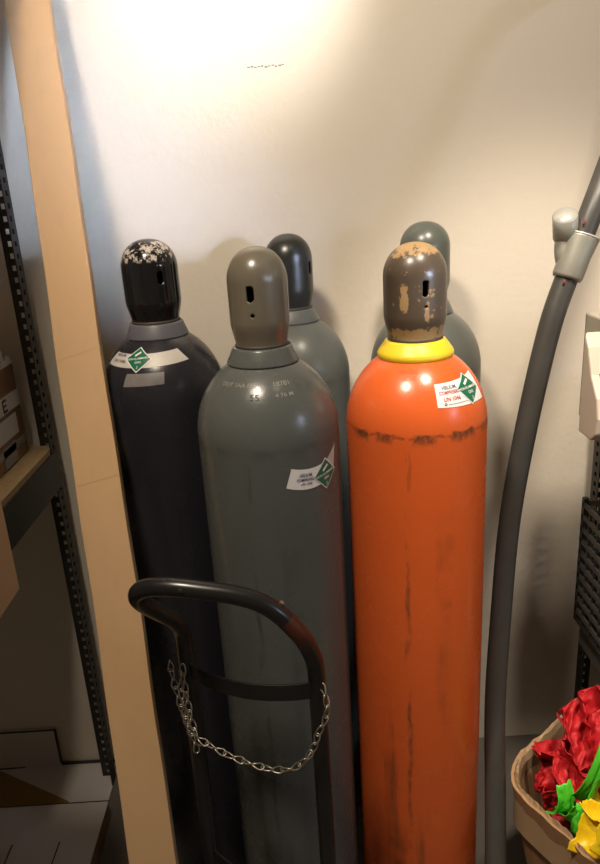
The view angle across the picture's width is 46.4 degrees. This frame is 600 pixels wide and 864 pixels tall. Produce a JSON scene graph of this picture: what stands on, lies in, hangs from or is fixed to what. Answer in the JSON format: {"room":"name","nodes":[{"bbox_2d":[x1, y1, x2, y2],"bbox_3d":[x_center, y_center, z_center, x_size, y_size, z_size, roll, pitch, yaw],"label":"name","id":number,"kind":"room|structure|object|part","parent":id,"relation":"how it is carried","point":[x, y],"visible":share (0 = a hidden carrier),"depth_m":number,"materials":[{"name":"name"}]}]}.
{"room":"storage room","nodes":[
{"label":"storage room","id":0,"kind":"room"},
{"bbox_2d":[0,0,599,761],"bbox_3d":[-0.024,-0.385,1.643,4.200,2.700,0.120,-4,19,0],"label":"wall","id":1,"kind":"structure","parent":0,"point":[479,120],"depth_m":1.53,"materials":[{"name":"paint"}]},
{"bbox_2d":[247,64,283,67],"bbox_3d":[-0.071,-0.759,1.453,0.076,0.005,0.001,-4,19,0],"label":"crack","id":2,"kind":"object","parent":1,"relation":"attached to","point":[273,64],"depth_m":1.45,"materials":[{"name":"grey paint"}]},
{"bbox_2d":[98,734,540,863],"bbox_3d":[0.102,1.628,0.045,4.400,0.100,4.440,-4,19,0],"label":"floor","id":3,"kind":"structure","parent":0,"point":[114,848],"depth_m":1.77,"materials":[{"name":"concrete"}]},
{"bbox_2d":[0,800,110,863],"bbox_3d":[-0.761,1.083,1.559,0.546,0.053,0.552,-4,19,0],"label":"carton","id":4,"kind":"object","parent":3,"relation":"on","point":[71,832],"visible":1,"depth_m":1.73,"materials":[{"name":"white cardboard"}]},
{"bbox_2d":[0,140,115,784],"bbox_3d":[-1.014,0.199,1.115,0.902,2.050,1.098,-4,19,0],"label":"shelving rack","id":5,"kind":"object","parent":3,"relation":"on","point":[34,480],"visible":1,"depth_m":1.57,"materials":[{"name":"black metal"}]},
{"bbox_2d":[0,500,18,616],"bbox_3d":[-0.639,0.185,0.814,0.461,0.240,0.350,-4,19,0],"label":"cardboard box","id":6,"kind":"object","parent":5,"relation":"on","point":[9,585],"visible":1,"depth_m":0.97,"materials":[{"name":"brown cardboard"}]},
{"bbox_2d":[0,351,27,477],"bbox_3d":[-0.737,-0.038,1.492,0.220,0.245,0.184,-4,19,0],"label":"package","id":7,"kind":"object","parent":5,"relation":"on","point":[13,436],"visible":1,"depth_m":1.51},
{"bbox_2d":[0,728,116,806],"bbox_3d":[-0.805,0.943,1.871,0.575,0.132,0.256,-4,19,0],"label":"carton","id":8,"kind":"object","parent":3,"relation":"on","point":[33,771],"visible":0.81,"depth_m":1.97,"materials":[{"name":"white cardboard"}]},
{"bbox_3d":[-0.856,0.990,1.936,0.468,0.001,0.140,-4,19,0],"label":"cutout panel","id":9,"kind":"part","parent":8,"relation":"part of","materials":[{"name":"brown cardboard"}]},
{"bbox_3d":[-0.801,1.004,1.890,0.575,0.004,0.252,-4,19,0],"label":"flat panel","id":10,"kind":"part","parent":8,"relation":"part of","materials":[{"name":"cardboard"}]},
{"bbox_2d":[4,0,178,863],"bbox_3d":[-0.352,0.102,1.232,0.085,2.079,0.881,-8,19,-14],"label":"wooden post","id":11,"kind":"object","parent":3,"relation":"on","point":[103,514],"visible":0.98,"depth_m":1.23,"materials":[{"name":"wood"}]},
{"bbox_2d":[106,238,245,863],"bbox_3d":[-0.236,0.336,1.502,0.234,1.452,0.234,-4,19,0],"label":"gas cylinder","id":12,"kind":"object","parent":3,"relation":"on","point":[159,376],"visible":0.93,"depth_m":1.32,"materials":[{"name":"metal"}]},
{"bbox_3d":[-0.290,-0.130,1.256,0.041,0.037,0.026,15,26,43],"label":"green panel","id":13,"kind":"part","parent":12,"relation":"part of","materials":[{"name":"green paper"}]},
{"bbox_2d":[128,577,335,863],"bbox_3d":[-0.063,0.677,1.128,0.357,1.021,0.217,2,19,16],"label":"hand truck","id":14,"kind":"object","parent":3,"relation":"on","point":[140,594],"visible":0.99,"depth_m":1.06,"materials":[{"name":"black metal"}]},
{"bbox_2d":[167,659,329,773],"bbox_3d":[-0.081,0.448,1.087,0.264,0.173,0.036,2,19,16],"label":"chain","id":15,"kind":"object","parent":14,"relation":"hanging from","point":[182,674],"visible":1,"depth_m":1.11,"materials":[{"name":"metal"}]},
{"bbox_2d":[198,246,357,863],"bbox_3d":[-0.027,0.396,1.304,0.240,1.440,0.240,-4,19,0],"label":"gas cylinder","id":16,"kind":"object","parent":3,"relation":"on","point":[268,424],"visible":1,"depth_m":1.13,"materials":[{"name":"grey paint"}]},
{"bbox_3d":[0.040,0.065,1.113,0.003,0.049,0.049,12,24,39],"label":"green panel","id":17,"kind":"part","parent":16,"relation":"part of","materials":[{"name":"green paper"}]},
{"bbox_2d":[266,233,360,804],"bbox_3d":[0.015,0.277,1.651,0.234,1.438,0.234,-4,19,0],"label":"gas cylinder","id":18,"kind":"object","parent":3,"relation":"on","point":[315,342],"visible":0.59,"depth_m":1.44,"materials":[{"name":"grey paint"}]},
{"bbox_2d":[346,242,487,863],"bbox_3d":[0.220,0.381,1.315,0.234,1.430,0.234,-4,19,0],"label":"gas cylinder","id":19,"kind":"object","parent":3,"relation":"on","point":[417,416],"visible":1,"depth_m":1.17,"materials":[{"name":"orange paint"}]},
{"bbox_3d":[0.262,-0.069,1.092,0.022,0.042,0.045,5,20,24],"label":"green panel","id":20,"kind":"part","parent":19,"relation":"part of","materials":[{"name":"green paper"}]},
{"bbox_2d":[371,221,480,382],"bbox_3d":[0.296,0.256,1.649,0.234,1.445,0.234,-4,19,0],"label":"gas cylinder","id":21,"kind":"object","parent":3,"relation":"on","point":[457,331],"visible":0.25,"depth_m":1.42,"materials":[{"name":"grey paint"}]},
{"bbox_2d":[484,156,599,863],"bbox_3d":[0.486,0.105,1.340,0.182,1.895,0.876,9,22,33],"label":"pipe","id":22,"kind":"object","parent":3,"relation":"on","point":[575,240],"visible":1,"depth_m":1.34,"materials":[{"name":"grey rubber"}]},
{"bbox_2d":[511,715,599,863],"bbox_3d":[0.585,0.843,1.393,0.319,0.464,0.476,-4,19,0],"label":"basket","id":23,"kind":"object","parent":3,"relation":"on","point":[545,840],"depth_m":1.33,"materials":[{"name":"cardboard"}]},
{"bbox_3d":[0.495,0.693,1.294,0.064,0.106,0.061,-10,20,-19],"label":"plastic strip","id":24,"kind":"part","parent":23,"relation":"part of","materials":[{"name":"green plastic"}]},
{"bbox_2d":[531,685,599,835],"bbox_3d":[0.568,0.656,1.367,0.216,0.275,0.213,-4,19,0],"label":"plastic","id":25,"kind":"object","parent":23,"relation":"in","point":[580,721],"visible":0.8,"depth_m":1.40,"materials":[{"name":"red plastic"}]},
{"bbox_2d":[534,747,599,815],"bbox_3d":[0.525,0.685,1.336,0.106,0.181,0.168,-13,21,-26],"label":"plastic","id":26,"kind":"object","parent":23,"relation":"in","point":[558,771],"visible":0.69,"depth_m":1.34,"materials":[{"name":"red plastic"}]},
{"bbox_2d":[567,792,599,859],"bbox_3d":[0.530,0.709,1.228,0.123,0.198,0.091,-16,22,-32],"label":"sheet","id":27,"kind":"object","parent":23,"relation":"in","point":[588,833],"visible":1,"depth_m":1.23,"materials":[{"name":"plastic"}]},
{"bbox_2d":[571,745,599,836],"bbox_3d":[0.532,0.639,1.254,0.086,0.234,0.066,0,19,10],"label":"strip","id":28,"kind":"object","parent":23,"relation":"in","point":[589,787],"visible":0.65,"depth_m":1.25,"materials":[{"name":"green plastic"}]},
{"bbox_2d":[574,440,599,698],"bbox_3d":[1.179,0.445,1.498,0.902,1.080,0.618,-4,19,0],"label":"shelving rack","id":29,"kind":"object","parent":3,"relation":"on","point":[585,647],"visible":0.39,"depth_m":1.77,"materials":[{"name":"black metal"}]},
{"bbox_2d":[573,497,599,655],"bbox_3d":[0.858,0.366,1.535,0.340,0.335,0.400,-4,19,0],"label":"plastic crate","id":30,"kind":"object","parent":29,"relation":"on","point":[589,623],"visible":1,"depth_m":1.67,"materials":[{"name":"black plastic"}]},
{"bbox_2d":[579,311,599,439],"bbox_3d":[0.671,-0.114,1.268,0.326,0.213,0.172,-4,19,0],"label":"bin","id":31,"kind":"object","parent":29,"relation":"on","point":[589,406],"visible":1,"depth_m":1.24,"materials":[{"name":"plastic"}]}
]}

